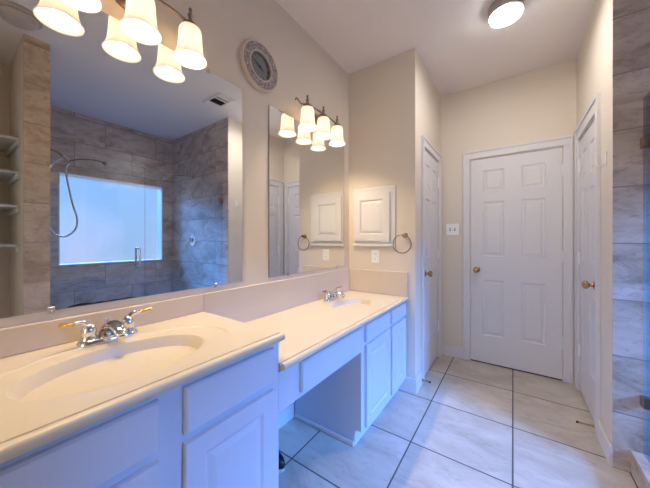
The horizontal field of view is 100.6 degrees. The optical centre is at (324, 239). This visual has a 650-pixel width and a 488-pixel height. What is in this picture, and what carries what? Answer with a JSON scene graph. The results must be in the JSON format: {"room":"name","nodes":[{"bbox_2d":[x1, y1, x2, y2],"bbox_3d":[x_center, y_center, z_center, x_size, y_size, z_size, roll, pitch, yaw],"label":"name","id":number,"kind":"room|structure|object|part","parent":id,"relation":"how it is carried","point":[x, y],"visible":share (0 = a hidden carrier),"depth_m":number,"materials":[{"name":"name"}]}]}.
{"room":"bathroom","nodes":[
{"label":"bathroom","id":0,"kind":"room"},
{"bbox_2d":[0,0,348,412],"bbox_3d":[-0.799,-0.158,1.165,0.120,2.779,3.596,0,0,35],"label":"wall","id":1,"kind":"structure","parent":0,"point":[304,68],"depth_m":1.61,"materials":[{"name":"beige paint"}]},
{"bbox_2d":[0,294,203,357],"bbox_3d":[-0.900,0.309,0.898,0.019,0.085,1.042,0,0,35],"label":"backsplash","id":2,"kind":"structure","parent":1,"relation":"attached to","point":[14,340],"depth_m":0.93,"materials":[{"name":"beige stone"}]},
{"bbox_2d":[0,0,241,317],"bbox_3d":[-0.833,-0.308,0.998,0.014,1.106,1.283,0,0,35],"label":"wall mirror","id":3,"kind":"object","parent":1,"relation":"attached to","point":[121,160],"visible":1,"depth_m":1.01,"materials":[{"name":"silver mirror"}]},
{"bbox_2d":[60,0,206,69],"bbox_3d":[-0.731,-0.903,1.011,0.166,0.231,0.577,0,0,35],"label":"vanity light","id":4,"kind":"object","parent":1,"relation":"attached to","point":[139,23],"visible":1,"depth_m":1.07,"materials":[{"name":"white glass"}]},
{"bbox_3d":[-0.809,-0.859,0.872,0.134,0.142,0.134,0,0,35],"label":"lamp shade","id":5,"kind":"part","parent":4,"relation":"part of","materials":[{"name":"white glass"}]},
{"bbox_3d":[-0.773,-0.953,1.078,0.021,0.090,0.136,0,0,35],"label":"plate","id":6,"kind":"part","parent":4,"relation":"part of","materials":[{"name":"brown metal"}]},
{"bbox_3d":[-0.700,-0.859,1.028,0.134,0.142,0.134,0,0,35],"label":"lamp shade","id":7,"kind":"part","parent":4,"relation":"part of","materials":[{"name":"white glass"}]},
{"bbox_3d":[-0.591,-0.859,1.183,0.134,0.142,0.134,0,0,35],"label":"lamp shade","id":8,"kind":"part","parent":4,"relation":"part of","materials":[{"name":"white glass"}]},
{"bbox_2d":[239,38,277,92],"bbox_3d":[-0.389,-1.042,1.622,0.028,0.288,0.288,0,0,35],"label":"wall clock","id":9,"kind":"object","parent":1,"relation":"attached to","point":[259,67],"visible":1,"depth_m":1.61,"materials":[{"name":"beige"}]},
{"bbox_2d":[203,268,349,322],"bbox_3d":[-0.185,0.367,1.921,0.019,0.202,1.452,0,0,35],"label":"backsplash","id":10,"kind":"structure","parent":1,"relation":"attached to","point":[244,304],"depth_m":1.69,"materials":[{"name":"beige stone"}]},
{"bbox_2d":[279,402,293,428],"bbox_3d":[-0.412,1.176,1.603,0.012,0.112,0.673,0,0,35],"label":"baseboard","id":11,"kind":"structure","parent":1,"relation":"attached to","point":[286,414],"depth_m":1.81,"materials":[{"name":"white paint"}]},
{"bbox_2d":[269,105,343,276],"bbox_3d":[-0.087,-0.300,2.066,0.014,1.094,0.913,0,0,35],"label":"wall mirror","id":12,"kind":"object","parent":1,"relation":"attached to","point":[306,173],"visible":1,"depth_m":1.95,"materials":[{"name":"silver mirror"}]},
{"bbox_2d":[295,95,344,146],"bbox_3d":[-0.043,-0.883,1.997,0.166,0.231,0.577,0,0,35],"label":"vanity light","id":13,"kind":"object","parent":1,"relation":"attached to","point":[309,119],"visible":1,"depth_m":1.97,"materials":[{"name":"white glass"}]},
{"bbox_3d":[-0.120,-0.839,1.858,0.134,0.142,0.134,0,0,35],"label":"lamp shade","id":14,"kind":"part","parent":13,"relation":"part of","materials":[{"name":"white glass"}]},
{"bbox_3d":[-0.011,-0.839,2.014,0.134,0.142,0.134,0,0,35],"label":"lamp shade","id":15,"kind":"part","parent":13,"relation":"part of","materials":[{"name":"white glass"}]},
{"bbox_3d":[0.098,-0.839,2.170,0.134,0.142,0.134,0,0,35],"label":"lamp shade","id":16,"kind":"part","parent":13,"relation":"part of","materials":[{"name":"white glass"}]},
{"bbox_2d":[349,48,418,378],"bbox_3d":[0.503,-0.158,2.388,0.616,2.779,0.100,0,0,35],"label":"wall","id":17,"kind":"structure","parent":0,"point":[383,95],"depth_m":2.27,"materials":[{"name":"beige paint"}]},
{"bbox_2d":[353,185,395,246],"bbox_3d":[0.423,-0.198,2.361,0.404,0.515,0.034,0,0,35],"label":"medicine cabinet","id":18,"kind":"object","parent":17,"relation":"attached to","point":[374,208],"visible":1,"depth_m":2.34,"materials":[{"name":"white paint"}]},
{"bbox_3d":[0.406,-0.198,2.363,0.335,0.415,0.018,0,0,35],"label":"door","id":19,"kind":"part","parent":18,"relation":"part of","materials":[{"name":"white paint"}]},
{"bbox_2d":[372,250,378,262],"bbox_3d":[0.440,0.147,2.364,0.070,0.114,0.010,0,0,35],"label":"outlet","id":20,"kind":"object","parent":17,"relation":"attached to","point":[375,253],"visible":1,"depth_m":2.36,"materials":[{"name":"white plastic"}]},
{"bbox_2d":[350,268,407,296],"bbox_3d":[0.452,0.367,2.349,0.535,0.202,0.020,0,0,35],"label":"backsplash","id":21,"kind":"structure","parent":17,"relation":"attached to","point":[394,283],"depth_m":2.32,"materials":[{"name":"beige stone"}]},
{"bbox_2d":[393,233,411,253],"bbox_3d":[0.633,0.027,2.200,0.158,0.171,0.058,0,0,35],"label":"towel ring","id":22,"kind":"object","parent":17,"relation":"attached to","point":[405,235],"visible":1,"depth_m":2.18,"materials":[{"name":"silver metal"}]},
{"bbox_2d":[419,56,439,372],"bbox_3d":[0.976,-0.158,2.614,0.100,2.779,0.813,0,0,35],"label":"wall","id":23,"kind":"structure","parent":0,"point":[429,97],"depth_m":2.42,"materials":[{"name":"beige paint"}]},
{"bbox_2d":[399,371,422,393],"bbox_3d":[0.725,1.176,2.265,0.139,0.112,0.179,0,0,35],"label":"baseboard","id":24,"kind":"structure","parent":23,"relation":"attached to","point":[409,384],"depth_m":2.19,"materials":[{"name":"white paint"}]},
{"bbox_2d":[421,135,441,383],"bbox_3d":[0.995,0.169,2.623,0.120,2.127,0.713,0,0,35],"label":"door frame","id":25,"kind":"structure","parent":23,"relation":"attached to","point":[425,143],"depth_m":2.35,"materials":[{"name":"white paint"}]},
{"bbox_2d":[425,151,438,374],"bbox_3d":[1.036,0.212,2.601,0.112,2.038,0.585,0,0,35],"label":"door","id":26,"kind":"structure","parent":23,"relation":"in","point":[431,166],"depth_m":2.61,"materials":[{"name":"white paint"}]},
{"bbox_3d":[0.920,0.302,2.394,0.066,0.062,0.062,0,0,35],"label":"knob","id":27,"kind":"part","parent":26,"relation":"part of","materials":[{"name":"gold metal"}]},
{"bbox_2d":[275,0,596,96],"bbox_3d":[0.515,-1.597,-0.098,3.720,0.100,6.029,0,0,35],"label":"ceiling","id":28,"kind":"structure","parent":0,"point":[455,41],"depth_m":2.02,"materials":[{"name":"beige paint"}]},
{"bbox_2d":[488,0,524,27],"bbox_3d":[1.192,-1.502,1.778,0.200,0.087,0.200,0,0,35],"label":"ceiling light","id":29,"kind":"object","parent":28,"relation":"attached to","point":[501,13],"visible":1,"depth_m":1.75,"materials":[{"name":"white glass"}]},
{"bbox_2d":[279,354,637,487],"bbox_3d":[0.515,1.282,-0.098,3.720,0.100,6.029,0,0,35],"label":"floor","id":30,"kind":"structure","parent":0,"point":[476,424],"depth_m":1.65,"materials":[{"name":"beige tile"}]},
{"bbox_2d":[0,343,278,487],"bbox_3d":[-0.678,0.810,0.742,0.533,0.844,1.040,0,0,35],"label":"vanity cabinet","id":31,"kind":"object","parent":30,"relation":"on","point":[219,428],"visible":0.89,"depth_m":0.72,"materials":[{"name":"grey paint"}]},
{"bbox_3d":[-0.541,0.459,0.488,0.018,0.122,0.442,0,0,35],"label":"drawer","id":32,"kind":"part","parent":31,"relation":"part of","materials":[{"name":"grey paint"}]},
{"bbox_3d":[-0.477,0.833,0.580,0.018,0.569,0.218,0,0,35],"label":"door","id":33,"kind":"part","parent":31,"relation":"part of","materials":[{"name":"grey paint"}]},
{"bbox_2d":[0,312,284,463],"bbox_3d":[-0.677,0.415,0.742,0.561,0.134,1.042,0,0,35],"label":"countertop","id":34,"kind":"structure","parent":31,"relation":"on","point":[49,394],"depth_m":0.75,"materials":[{"name":"beige stone"}]},
{"bbox_2d":[6,335,203,400],"bbox_3d":[-0.588,0.417,0.795,0.300,0.130,0.456,0,0,35],"label":"basin","id":35,"kind":"object","parent":34,"relation":"in","point":[81,376],"depth_m":0.79,"materials":[{"name":"beige ceramic"}]},
{"bbox_2d":[59,307,151,346],"bbox_3d":[-0.726,0.306,0.927,0.151,0.089,0.263,0,0,35],"label":"faucet","id":36,"kind":"object","parent":34,"relation":"on","point":[115,329],"visible":1,"depth_m":0.91,"materials":[{"name":"silver metal"}]},
{"bbox_3d":[-0.802,0.281,0.893,0.020,0.033,0.047,0,0,30],"label":"lever","id":37,"kind":"part","parent":36,"relation":"part of","materials":[{"name":"silver metal"}]},
{"bbox_3d":[-0.794,0.309,0.907,0.048,0.057,0.048,0,0,35],"label":"handle","id":38,"kind":"part","parent":36,"relation":"part of","materials":[{"name":"silver metal"}]},
{"bbox_3d":[-0.762,0.342,0.953,0.060,0.016,0.176,0,0,35],"label":"plate","id":39,"kind":"part","parent":36,"relation":"part of","materials":[{"name":"silver metal"}]},
{"bbox_3d":[-0.726,0.310,0.927,0.151,0.068,0.064,0,0,35],"label":"spout","id":40,"kind":"part","parent":36,"relation":"part of","materials":[{"name":"silver metal"}]},
{"bbox_3d":[-0.730,0.309,0.999,0.048,0.057,0.048,0,0,35],"label":"handle","id":41,"kind":"part","parent":36,"relation":"part of","materials":[{"name":"silver metal"}]},
{"bbox_3d":[-0.720,0.281,1.011,0.019,0.034,0.047,0,0,40],"label":"lever","id":42,"kind":"part","parent":36,"relation":"part of","materials":[{"name":"silver metal"}]},
{"bbox_3d":[-0.283,0.460,0.857,0.018,0.128,0.326,0,0,35],"label":"drawer","id":43,"kind":"part","parent":31,"relation":"part of","materials":[{"name":"grey paint"}]},
{"bbox_3d":[-0.283,0.833,0.857,0.018,0.569,0.326,0,0,35],"label":"door","id":44,"kind":"part","parent":31,"relation":"part of","materials":[{"name":"grey paint"}]},
{"bbox_2d":[279,452,284,472],"bbox_3d":[-0.307,1.183,1.495,0.220,0.098,0.084,0,0,35],"label":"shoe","id":45,"kind":"object","parent":30,"relation":"on","point":[281,458],"visible":0.2,"depth_m":1.43,"materials":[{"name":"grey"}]},
{"bbox_2d":[294,302,405,445],"bbox_3d":[0.226,0.869,2.038,0.534,0.727,0.786,0,0,35],"label":"vanity cabinet","id":46,"kind":"object","parent":30,"relation":"on","point":[345,404],"visible":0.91,"depth_m":1.72,"materials":[{"name":"grey paint"}]},
{"bbox_2d":[279,327,361,411],"bbox_3d":[-0.186,0.583,1.447,0.533,0.155,0.678,0,0,35],"label":"drawer unit","id":47,"kind":"object","parent":46,"relation":"attached to","point":[295,381],"visible":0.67,"depth_m":1.19,"materials":[{"name":"grey paint"}]},
{"bbox_3d":[0.056,0.573,1.343,0.018,0.126,0.542,0,0,35],"label":"drawer","id":48,"kind":"part","parent":47,"relation":"part of","materials":[{"name":"grey paint"}]},
{"bbox_3d":[-0.021,1.218,1.739,0.471,0.028,0.012,0,0,35],"label":"molding","id":49,"kind":"part","parent":46,"relation":"part of","materials":[{"name":"white paint"}]},
{"bbox_2d":[245,290,408,371],"bbox_3d":[0.037,0.533,1.766,0.561,0.132,1.452,0,0,35],"label":"countertop","id":50,"kind":"structure","parent":46,"relation":"on","point":[308,328],"depth_m":1.56,"materials":[{"name":"beige stone"}]},
{"bbox_2d":[322,286,344,300],"bbox_3d":[0.087,0.423,2.091,0.151,0.089,0.263,0,0,35],"label":"faucet","id":51,"kind":"object","parent":50,"relation":"on","point":[329,296],"visible":1,"depth_m":2.06,"materials":[{"name":"silver metal"}]},
{"bbox_3d":[0.019,0.426,2.071,0.048,0.057,0.048,0,0,35],"label":"handle","id":52,"kind":"part","parent":51,"relation":"part of","materials":[{"name":"silver metal"}]},
{"bbox_3d":[0.051,0.459,2.117,0.060,0.016,0.176,0,0,35],"label":"plate","id":53,"kind":"part","parent":51,"relation":"part of","materials":[{"name":"silver metal"}]},
{"bbox_3d":[0.087,0.427,2.091,0.151,0.068,0.064,0,0,35],"label":"spout","id":54,"kind":"part","parent":51,"relation":"part of","materials":[{"name":"silver metal"}]},
{"bbox_2d":[332,299,371,307],"bbox_3d":[0.200,0.534,1.976,0.260,0.130,0.380,0,0,35],"label":"basin","id":55,"kind":"object","parent":50,"relation":"in","point":[341,303],"depth_m":2.08,"materials":[{"name":"beige stone"}]},
{"bbox_3d":[0.352,0.561,1.767,0.018,0.102,0.376,0,0,35],"label":"drawer","id":56,"kind":"part","parent":46,"relation":"part of","materials":[{"name":"grey paint"}]},
{"bbox_3d":[0.352,0.878,1.767,0.018,0.492,0.376,0,0,35],"label":"door","id":57,"kind":"part","parent":46,"relation":"part of","materials":[{"name":"grey paint"}]},
{"bbox_3d":[0.566,0.561,2.074,0.018,0.102,0.306,0,0,35],"label":"drawer","id":58,"kind":"part","parent":46,"relation":"part of","materials":[{"name":"grey paint"}]},
{"bbox_3d":[0.566,0.878,2.074,0.018,0.492,0.306,0,0,35],"label":"door","id":59,"kind":"part","parent":46,"relation":"part of","materials":[{"name":"grey paint"}]},
{"bbox_2d":[631,450,649,487],"bbox_3d":[1.217,1.169,0.734,0.140,0.125,1.582,0,0,35],"label":"shower curb","id":60,"kind":"object","parent":30,"relation":"on","point":[640,462],"visible":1,"depth_m":1.34,"materials":[{"name":"stone"}]},
{"bbox_2d":[640,94,649,459],"bbox_3d":[1.399,0.186,1.031,0.034,1.838,0.887,0,0,35],"label":"glass screen","id":61,"kind":"object","parent":60,"relation":"on","point":[644,141],"visible":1,"depth_m":1.36,"materials":[{"name":"blue"}]},
{"bbox_2d":[440,58,576,347],"bbox_3d":[1.731,-0.158,2.657,1.289,2.779,0.120,0,0,35],"label":"wall","id":62,"kind":"structure","parent":0,"point":[538,104],"depth_m":2.69,"materials":[{"name":"beige paint"}]},
{"bbox_2d":[442,344,462,358],"bbox_3d":[1.337,1.176,2.850,0.219,0.112,0.012,0,0,35],"label":"baseboard","id":63,"kind":"structure","parent":62,"relation":"attached to","point":[448,350],"depth_m":2.84,"materials":[{"name":"white paint"}]},
{"bbox_2d":[446,224,458,234],"bbox_3d":[1.343,-0.108,2.843,0.122,0.120,0.016,0,0,35],"label":"light switch","id":64,"kind":"object","parent":62,"relation":"attached to","point":[451,229],"visible":1,"depth_m":2.84,"materials":[{"name":"white plastic"}]},
{"bbox_2d":[471,148,562,379],"bbox_3d":[1.777,0.212,2.543,0.721,2.038,0.112,0,0,35],"label":"door","id":65,"kind":"structure","parent":62,"relation":"in","point":[517,253],"depth_m":2.52,"materials":[{"name":"white paint"}]},
{"bbox_3d":[1.515,0.302,2.698,0.062,0.062,0.066,0,0,35],"label":"knob","id":66,"kind":"part","parent":65,"relation":"part of","materials":[{"name":"gold metal"}]},
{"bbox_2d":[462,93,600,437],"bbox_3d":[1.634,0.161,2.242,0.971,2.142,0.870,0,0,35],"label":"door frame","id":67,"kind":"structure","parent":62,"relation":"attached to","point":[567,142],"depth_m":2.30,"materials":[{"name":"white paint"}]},
{"bbox_2d":[577,0,611,444],"bbox_3d":[1.895,-0.158,1.853,0.100,2.779,1.009,0,0,35],"label":"wall","id":68,"kind":"structure","parent":0,"point":[594,57],"depth_m":1.61,"materials":[{"name":"beige paint"}]},
{"bbox_2d":[576,421,594,427],"bbox_3d":[1.670,1.182,1.731,0.089,0.018,0.018,0,0,35],"label":"door stop","id":69,"kind":"object","parent":68,"relation":"attached to","point":[583,423],"visible":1,"depth_m":1.73,"materials":[{"name":"silver metal"}]},
{"bbox_2d":[578,119,594,421],"bbox_3d":[1.909,0.212,1.973,0.112,2.038,0.575,0,0,35],"label":"door","id":70,"kind":"structure","parent":68,"relation":"in","point":[586,164],"depth_m":1.95,"materials":[{"name":"white paint"}]},
{"bbox_3d":[1.761,0.302,1.801,0.066,0.062,0.062,0,0,35],"label":"knob","id":71,"kind":"part","parent":70,"relation":"part of","materials":[{"name":"gold metal"}]},
{"bbox_2d":[596,152,606,166],"bbox_3d":[1.613,-0.467,1.575,0.044,0.083,0.020,0,0,35],"label":"wall hook","id":72,"kind":"object","parent":68,"relation":"attached to","point":[605,163],"visible":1,"depth_m":1.57,"materials":[{"name":"white plastic"}]},
{"bbox_2d":[598,421,612,466],"bbox_3d":[1.626,1.176,1.567,0.012,0.112,0.252,0,0,35],"label":"baseboard","id":73,"kind":"structure","parent":68,"relation":"attached to","point":[604,441],"depth_m":1.53,"materials":[{"name":"white paint"}]},
{"bbox_2d":[612,0,649,472],"bbox_3d":[2.231,-0.158,1.064,1.555,2.779,0.120,0,0,35],"label":"wall","id":74,"kind":"structure","parent":0,"point":[630,18],"depth_m":1.43,"materials":[{"name":"grey tile"}]}
]}

